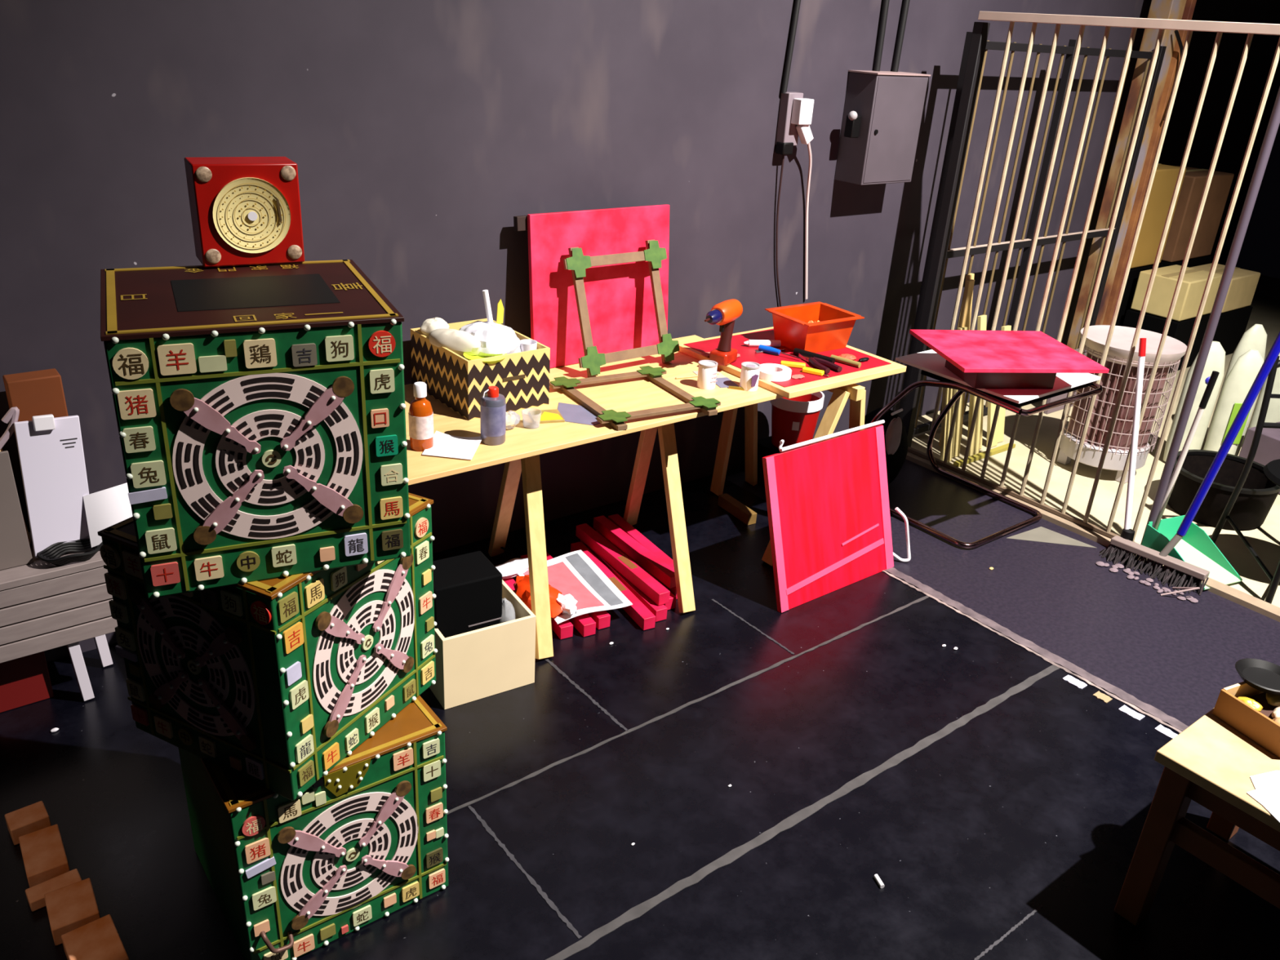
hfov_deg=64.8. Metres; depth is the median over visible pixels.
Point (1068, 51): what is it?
bar
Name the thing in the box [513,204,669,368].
board
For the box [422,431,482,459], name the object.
card
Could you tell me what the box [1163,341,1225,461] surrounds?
surfboard
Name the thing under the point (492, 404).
bottle
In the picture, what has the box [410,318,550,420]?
box
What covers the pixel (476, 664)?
box
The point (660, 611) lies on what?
bar
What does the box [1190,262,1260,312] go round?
carton
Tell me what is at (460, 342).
bundle
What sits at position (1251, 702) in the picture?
fitting
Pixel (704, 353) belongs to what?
cheese shaving
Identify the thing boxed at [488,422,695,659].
trestle
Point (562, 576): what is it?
print
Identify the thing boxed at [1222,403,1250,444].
print
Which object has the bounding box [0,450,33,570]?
board
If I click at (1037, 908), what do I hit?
trim
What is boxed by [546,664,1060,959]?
floor line
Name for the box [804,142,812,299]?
cable
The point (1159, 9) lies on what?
pillar
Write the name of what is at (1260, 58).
wall
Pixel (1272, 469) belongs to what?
chair
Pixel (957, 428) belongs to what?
plank
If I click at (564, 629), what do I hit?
bar
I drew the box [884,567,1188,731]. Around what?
trim
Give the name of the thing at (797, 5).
conduit
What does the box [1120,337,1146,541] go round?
pole
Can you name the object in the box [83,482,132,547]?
loose sheet
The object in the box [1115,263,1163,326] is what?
crate
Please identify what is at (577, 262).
frame
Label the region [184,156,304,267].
compass
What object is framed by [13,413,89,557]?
clipboard
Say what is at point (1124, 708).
paint fleck
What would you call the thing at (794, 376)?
cheese shaving
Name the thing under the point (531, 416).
clear cup
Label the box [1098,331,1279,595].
push broom
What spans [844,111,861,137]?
switch
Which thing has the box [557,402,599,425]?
sheet
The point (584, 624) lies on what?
bar
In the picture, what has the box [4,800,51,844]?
wood block
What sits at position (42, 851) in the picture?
wood block
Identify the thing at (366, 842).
crate
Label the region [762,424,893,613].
board
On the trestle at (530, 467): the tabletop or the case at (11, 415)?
the tabletop
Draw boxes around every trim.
[446,595,928,814]
[467,805,582,938]
[544,657,627,730]
[711,599,794,654]
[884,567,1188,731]
[905,451,1279,622]
[973,904,1043,959]
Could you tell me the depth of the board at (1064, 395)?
5.88 m
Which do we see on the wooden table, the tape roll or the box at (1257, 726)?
the box at (1257, 726)
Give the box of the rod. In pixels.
[778,419,884,452]
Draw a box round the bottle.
[408,382,433,451]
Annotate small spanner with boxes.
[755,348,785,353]
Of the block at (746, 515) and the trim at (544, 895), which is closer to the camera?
the trim at (544, 895)
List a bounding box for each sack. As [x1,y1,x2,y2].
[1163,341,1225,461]
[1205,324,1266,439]
[1246,353,1279,431]
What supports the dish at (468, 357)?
on the plastic bag at (495, 340)
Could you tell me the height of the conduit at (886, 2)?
1.110 m
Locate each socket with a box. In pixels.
[775,92,813,155]
[1120,528,1134,541]
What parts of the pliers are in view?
handle, handle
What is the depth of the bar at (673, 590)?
3.73 m
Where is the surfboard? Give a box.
[1203,349,1263,455]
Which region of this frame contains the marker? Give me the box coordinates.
[793,347,835,363]
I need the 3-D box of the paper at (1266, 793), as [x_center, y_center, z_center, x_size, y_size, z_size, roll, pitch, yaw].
[1.414,0.677,2.211,0.231,0.002,0.117,-10,28,-27]
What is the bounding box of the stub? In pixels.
[873,874,884,888]
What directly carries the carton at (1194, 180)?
on the crate at (1202, 260)
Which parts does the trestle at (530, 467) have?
leg, leg, leg, leg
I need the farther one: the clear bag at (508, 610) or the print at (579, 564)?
the print at (579, 564)
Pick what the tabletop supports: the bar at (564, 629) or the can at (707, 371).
the can at (707, 371)
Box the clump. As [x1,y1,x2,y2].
[1160,586,1199,595]
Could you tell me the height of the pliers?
0.024 m
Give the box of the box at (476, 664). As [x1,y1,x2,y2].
[429,579,535,709]
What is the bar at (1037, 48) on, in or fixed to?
attached to the security grille
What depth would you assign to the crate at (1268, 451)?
5.03 m
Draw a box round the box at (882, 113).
[834,70,930,185]
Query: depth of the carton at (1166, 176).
6.70 m
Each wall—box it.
[0,0,1151,662]
[1158,0,1279,265]
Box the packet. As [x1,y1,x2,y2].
[539,408,564,423]
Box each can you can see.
[697,360,717,390]
[739,361,760,391]
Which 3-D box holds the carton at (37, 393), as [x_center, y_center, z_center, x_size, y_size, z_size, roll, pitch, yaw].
[-1.681,-0.061,2.863,0.130,0.500,0.070,-15,31,-35]
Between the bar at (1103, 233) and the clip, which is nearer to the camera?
the clip
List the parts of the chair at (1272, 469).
seat, rail, leg, rail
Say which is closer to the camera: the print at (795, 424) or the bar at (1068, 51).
the print at (795, 424)
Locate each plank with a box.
[940,387,954,462]
[951,326,968,457]
[967,394,982,456]
[977,315,986,448]
[986,401,998,447]
[997,325,1011,442]
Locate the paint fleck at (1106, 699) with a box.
[1093,690,1112,703]
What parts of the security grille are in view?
post, rail, rail, gate post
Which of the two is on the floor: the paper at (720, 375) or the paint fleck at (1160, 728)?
the paint fleck at (1160, 728)
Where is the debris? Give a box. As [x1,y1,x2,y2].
[1096,561,1198,602]
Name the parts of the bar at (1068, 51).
rail, post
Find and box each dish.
[463,352,506,364]
[1235,657,1279,694]
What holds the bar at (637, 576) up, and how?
on the bar at (660, 611)
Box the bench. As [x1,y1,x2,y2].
[0,532,117,701]
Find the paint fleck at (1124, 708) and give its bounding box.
[1118,704,1145,720]
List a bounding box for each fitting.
[1237,697,1262,711]
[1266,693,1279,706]
[1271,706,1279,718]
[1271,716,1279,724]
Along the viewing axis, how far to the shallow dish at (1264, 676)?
2.47 m
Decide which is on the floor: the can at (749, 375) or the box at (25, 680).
the box at (25, 680)
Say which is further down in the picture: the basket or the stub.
the stub
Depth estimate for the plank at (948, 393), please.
5.04 m
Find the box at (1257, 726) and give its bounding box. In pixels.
[1212,681,1279,758]
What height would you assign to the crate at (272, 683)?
0.484 m
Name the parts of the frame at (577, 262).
rail, rail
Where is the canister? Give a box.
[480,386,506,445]
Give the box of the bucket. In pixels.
[1167,449,1279,529]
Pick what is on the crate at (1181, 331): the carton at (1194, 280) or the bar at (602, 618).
the carton at (1194, 280)
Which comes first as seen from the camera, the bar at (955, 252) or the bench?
the bench
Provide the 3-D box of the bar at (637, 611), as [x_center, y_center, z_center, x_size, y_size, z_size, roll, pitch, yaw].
[-0.110,0.385,3.765,0.047,0.048,0.598,-10,28,-27]
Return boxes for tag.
[496,298,503,324]
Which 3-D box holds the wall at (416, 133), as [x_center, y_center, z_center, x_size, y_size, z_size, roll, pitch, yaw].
[-0.563,-1.257,3.494,8.500,3.400,0.200,-15,31,-35]
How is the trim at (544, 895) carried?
on the floor
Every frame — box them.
[549,365,720,431]
[563,240,679,377]
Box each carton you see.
[2,368,68,443]
[1130,163,1186,268]
[1130,264,1222,321]
[1161,165,1234,262]
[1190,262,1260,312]
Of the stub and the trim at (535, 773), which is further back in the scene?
the trim at (535, 773)
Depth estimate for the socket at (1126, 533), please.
4.22 m
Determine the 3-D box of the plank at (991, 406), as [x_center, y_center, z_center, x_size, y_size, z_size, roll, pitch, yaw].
[1.843,-0.443,5.254,0.133,0.557,0.072,21,30,33]
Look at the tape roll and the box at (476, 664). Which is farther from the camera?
the tape roll
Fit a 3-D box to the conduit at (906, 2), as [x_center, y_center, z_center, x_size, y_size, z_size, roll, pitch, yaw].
[1.188,-2.334,4.307,0.053,1.111,0.028,-15,31,-35]
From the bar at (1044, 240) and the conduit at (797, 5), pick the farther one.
the bar at (1044, 240)
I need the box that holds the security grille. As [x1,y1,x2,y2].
[902,11,1279,544]
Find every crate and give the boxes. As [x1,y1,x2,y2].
[97,492,437,800]
[100,259,410,598]
[177,695,448,959]
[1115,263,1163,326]
[1122,309,1210,373]
[1159,255,1212,267]
[1212,306,1253,355]
[1238,422,1279,494]
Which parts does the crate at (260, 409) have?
arm, arm, lid, arm, arm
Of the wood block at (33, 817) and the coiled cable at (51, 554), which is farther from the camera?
the coiled cable at (51, 554)
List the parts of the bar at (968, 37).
post, rail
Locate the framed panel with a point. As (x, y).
(876, 366)
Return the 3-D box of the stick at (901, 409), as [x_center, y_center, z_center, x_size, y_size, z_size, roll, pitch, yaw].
[1.167,-0.309,4.575,0.072,0.022,0.012,-15,31,-35]
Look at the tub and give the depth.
4.11 m
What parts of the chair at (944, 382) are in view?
seat, rail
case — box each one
[0,406,31,546]
[432,551,502,637]
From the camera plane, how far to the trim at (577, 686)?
3.18 m
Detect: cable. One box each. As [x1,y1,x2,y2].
[36,537,102,566]
[775,155,784,306]
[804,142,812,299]
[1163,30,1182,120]
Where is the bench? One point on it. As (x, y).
(44, 606)
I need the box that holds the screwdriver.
[758,344,801,359]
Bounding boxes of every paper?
[693,370,725,377]
[1246,770,1279,822]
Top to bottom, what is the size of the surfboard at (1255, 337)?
0.700 m
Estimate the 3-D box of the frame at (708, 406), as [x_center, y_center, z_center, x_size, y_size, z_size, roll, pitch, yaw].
[-0.022,-0.296,3.531,0.470,0.030,0.470,-11,28,-29]
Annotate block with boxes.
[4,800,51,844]
[18,824,70,887]
[25,868,81,911]
[44,877,100,946]
[61,914,128,959]
[717,493,756,524]
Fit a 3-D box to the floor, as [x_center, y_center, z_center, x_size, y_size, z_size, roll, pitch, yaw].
[2.634,0.670,3.729,14.080,0.103,7.700,-15,31,-35]
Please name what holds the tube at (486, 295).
in the plastic bag at (495, 340)
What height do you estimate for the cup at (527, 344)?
0.070 m
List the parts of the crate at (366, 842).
corner handle, arm, arm, lid, arm, arm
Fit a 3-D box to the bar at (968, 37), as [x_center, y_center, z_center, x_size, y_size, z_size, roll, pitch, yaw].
[1.401,-1.369,4.745,0.042,1.356,0.040,-15,31,-35]
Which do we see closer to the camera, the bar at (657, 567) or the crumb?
the crumb
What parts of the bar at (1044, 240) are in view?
rail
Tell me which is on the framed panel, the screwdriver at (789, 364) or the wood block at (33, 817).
the screwdriver at (789, 364)
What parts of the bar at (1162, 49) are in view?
post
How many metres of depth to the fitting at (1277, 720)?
2.34 m
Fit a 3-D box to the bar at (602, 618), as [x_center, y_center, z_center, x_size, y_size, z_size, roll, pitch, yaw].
[-0.258,0.397,3.719,0.047,0.047,0.524,-11,29,-29]
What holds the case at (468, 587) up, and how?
in the box at (476, 664)
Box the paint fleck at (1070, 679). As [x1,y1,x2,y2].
[1062,675,1087,688]
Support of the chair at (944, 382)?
on the floor
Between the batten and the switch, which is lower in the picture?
the batten
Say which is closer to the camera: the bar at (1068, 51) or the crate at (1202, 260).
the bar at (1068, 51)
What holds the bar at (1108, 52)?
attached to the security grille
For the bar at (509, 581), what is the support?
on the floor
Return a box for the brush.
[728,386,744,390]
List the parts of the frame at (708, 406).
rail, rail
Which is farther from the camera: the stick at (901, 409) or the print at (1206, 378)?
the print at (1206, 378)
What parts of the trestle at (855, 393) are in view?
leg, leg, leg, leg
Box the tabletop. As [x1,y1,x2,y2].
[404,334,783,485]
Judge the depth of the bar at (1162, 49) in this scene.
5.77 m
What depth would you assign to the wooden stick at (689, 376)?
3.79 m
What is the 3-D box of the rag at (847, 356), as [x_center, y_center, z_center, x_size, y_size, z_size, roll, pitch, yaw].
[0.828,-0.493,4.040,0.083,0.018,0.059,-7,27,-22]
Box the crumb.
[50,727,58,732]
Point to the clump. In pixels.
(1189, 588)
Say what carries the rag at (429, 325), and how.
on the box at (460, 384)
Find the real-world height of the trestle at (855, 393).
0.711 m
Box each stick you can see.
[675,373,719,378]
[890,408,902,415]
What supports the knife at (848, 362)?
on the framed panel
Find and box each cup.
[520,338,537,351]
[521,408,541,429]
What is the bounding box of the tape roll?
[759,363,791,382]
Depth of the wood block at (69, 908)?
2.27 m
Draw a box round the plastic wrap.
[506,410,519,429]
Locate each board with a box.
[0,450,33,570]
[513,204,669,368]
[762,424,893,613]
[895,349,1100,404]
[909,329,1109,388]
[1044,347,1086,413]
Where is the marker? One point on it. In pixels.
(796, 351)
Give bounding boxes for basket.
[1057,324,1186,483]
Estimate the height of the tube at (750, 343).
0.027 m
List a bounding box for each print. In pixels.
[523,561,604,616]
[564,553,623,605]
[791,421,799,431]
[1204,376,1210,384]
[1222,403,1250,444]
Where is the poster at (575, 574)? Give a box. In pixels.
[517,550,632,623]
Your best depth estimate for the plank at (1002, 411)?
5.37 m
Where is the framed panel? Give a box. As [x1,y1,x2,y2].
[678,326,906,399]
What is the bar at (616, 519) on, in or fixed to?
on the floor
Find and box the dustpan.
[1141,370,1242,590]
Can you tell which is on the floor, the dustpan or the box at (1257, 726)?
the dustpan
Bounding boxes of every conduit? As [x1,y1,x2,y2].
[781,0,800,93]
[873,0,889,71]
[891,0,910,71]
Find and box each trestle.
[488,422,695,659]
[710,383,866,566]
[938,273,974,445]
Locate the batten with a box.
[953,443,1015,466]
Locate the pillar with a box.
[1066,0,1196,349]
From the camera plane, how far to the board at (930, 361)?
4.14 m
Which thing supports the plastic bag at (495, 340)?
on the paper
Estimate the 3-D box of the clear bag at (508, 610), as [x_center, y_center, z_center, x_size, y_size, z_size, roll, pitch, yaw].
[-0.427,0.441,3.175,0.070,0.152,0.099,-15,31,-35]
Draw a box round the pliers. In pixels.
[797,353,842,373]
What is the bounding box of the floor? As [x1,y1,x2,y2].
[0,274,1279,959]
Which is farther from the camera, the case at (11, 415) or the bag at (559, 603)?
the bag at (559, 603)
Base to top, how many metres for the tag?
0.085 m
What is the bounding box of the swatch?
[715,377,738,387]
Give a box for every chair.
[869,369,1102,548]
[1210,355,1279,604]
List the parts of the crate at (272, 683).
arm, arm, arm, arm, lid, arm, arm, arm, arm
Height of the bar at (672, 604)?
0.048 m
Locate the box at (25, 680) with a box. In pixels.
[0,651,53,712]
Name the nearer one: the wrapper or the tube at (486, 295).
the tube at (486, 295)
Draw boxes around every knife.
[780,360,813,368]
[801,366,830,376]
[830,354,861,368]
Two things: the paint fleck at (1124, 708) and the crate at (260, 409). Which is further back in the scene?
the paint fleck at (1124, 708)
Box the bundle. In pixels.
[428,328,480,356]
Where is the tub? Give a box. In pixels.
[764,301,864,352]
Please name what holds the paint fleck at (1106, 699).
on the floor
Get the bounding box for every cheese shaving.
[701,351,710,356]
[791,373,804,378]
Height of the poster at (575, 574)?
0.029 m
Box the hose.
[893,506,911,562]
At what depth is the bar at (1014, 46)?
4.91 m
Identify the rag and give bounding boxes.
[420,317,449,337]
[838,353,856,359]
[885,416,902,454]
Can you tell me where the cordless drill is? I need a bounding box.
[704,298,742,365]
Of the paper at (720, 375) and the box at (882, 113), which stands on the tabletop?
the paper at (720, 375)
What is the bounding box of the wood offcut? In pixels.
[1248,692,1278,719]
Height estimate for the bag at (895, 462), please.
0.402 m
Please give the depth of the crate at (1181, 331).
6.73 m
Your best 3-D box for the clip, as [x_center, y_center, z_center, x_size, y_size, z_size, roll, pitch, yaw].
[0.895,-0.481,4.026,0.058,0.014,0.024,-15,31,-35]
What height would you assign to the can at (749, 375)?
0.092 m
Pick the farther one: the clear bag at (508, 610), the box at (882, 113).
the box at (882, 113)
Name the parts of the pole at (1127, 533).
handle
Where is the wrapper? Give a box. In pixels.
[495,557,528,578]
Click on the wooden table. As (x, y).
(1211, 763)
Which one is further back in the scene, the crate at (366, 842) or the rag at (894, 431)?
the rag at (894, 431)
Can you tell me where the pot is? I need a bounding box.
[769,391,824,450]
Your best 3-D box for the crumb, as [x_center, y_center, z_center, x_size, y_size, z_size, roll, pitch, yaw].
[-1.669,0.713,2.874,0.022,0.009,0.013,-15,31,-35]
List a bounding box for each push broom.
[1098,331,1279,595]
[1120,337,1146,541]
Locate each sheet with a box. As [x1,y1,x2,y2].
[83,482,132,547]
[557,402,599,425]
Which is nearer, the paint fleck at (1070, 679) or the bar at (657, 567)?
the paint fleck at (1070, 679)
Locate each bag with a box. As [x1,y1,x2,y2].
[458,320,521,356]
[499,597,515,623]
[513,574,577,620]
[864,407,907,484]
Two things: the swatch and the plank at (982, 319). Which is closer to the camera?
the swatch
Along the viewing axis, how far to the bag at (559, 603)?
3.45 m
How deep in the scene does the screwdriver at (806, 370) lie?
3.83 m
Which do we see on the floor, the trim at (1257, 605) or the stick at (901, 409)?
the trim at (1257, 605)
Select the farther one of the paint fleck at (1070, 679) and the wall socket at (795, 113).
the wall socket at (795, 113)
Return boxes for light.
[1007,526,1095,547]
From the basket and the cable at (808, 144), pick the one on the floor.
the basket
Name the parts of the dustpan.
handle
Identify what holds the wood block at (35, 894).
on the floor
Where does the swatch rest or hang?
on the tabletop
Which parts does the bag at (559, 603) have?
bag handle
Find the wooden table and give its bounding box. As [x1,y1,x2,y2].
[1114,708,1279,926]
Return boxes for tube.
[482,289,493,322]
[743,339,781,346]
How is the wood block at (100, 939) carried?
on the floor
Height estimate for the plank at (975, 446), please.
0.516 m
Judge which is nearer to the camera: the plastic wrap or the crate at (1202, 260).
the plastic wrap
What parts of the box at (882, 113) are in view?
door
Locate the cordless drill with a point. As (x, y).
(724, 313)
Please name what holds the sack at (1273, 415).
on the floor
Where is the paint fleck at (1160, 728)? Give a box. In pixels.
[1155,724,1177,738]
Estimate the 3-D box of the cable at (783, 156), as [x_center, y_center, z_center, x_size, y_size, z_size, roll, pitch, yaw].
[0.625,-1.082,4.464,0.022,0.702,0.130,24,32,37]
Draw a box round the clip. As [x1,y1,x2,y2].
[858,357,869,361]
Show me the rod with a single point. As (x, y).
(877, 423)
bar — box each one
[502,577,515,591]
[511,575,573,639]
[520,554,595,636]
[546,551,610,629]
[570,542,655,630]
[575,523,670,605]
[580,540,667,622]
[593,515,675,588]
[595,530,675,609]
[608,514,674,568]
[608,519,677,599]
[913,31,972,329]
[933,40,1005,329]
[967,42,1028,274]
[982,44,1051,315]
[1002,39,1076,330]
[1022,47,1100,330]
[1042,48,1126,333]
[1061,49,1153,349]
[1089,45,1166,325]

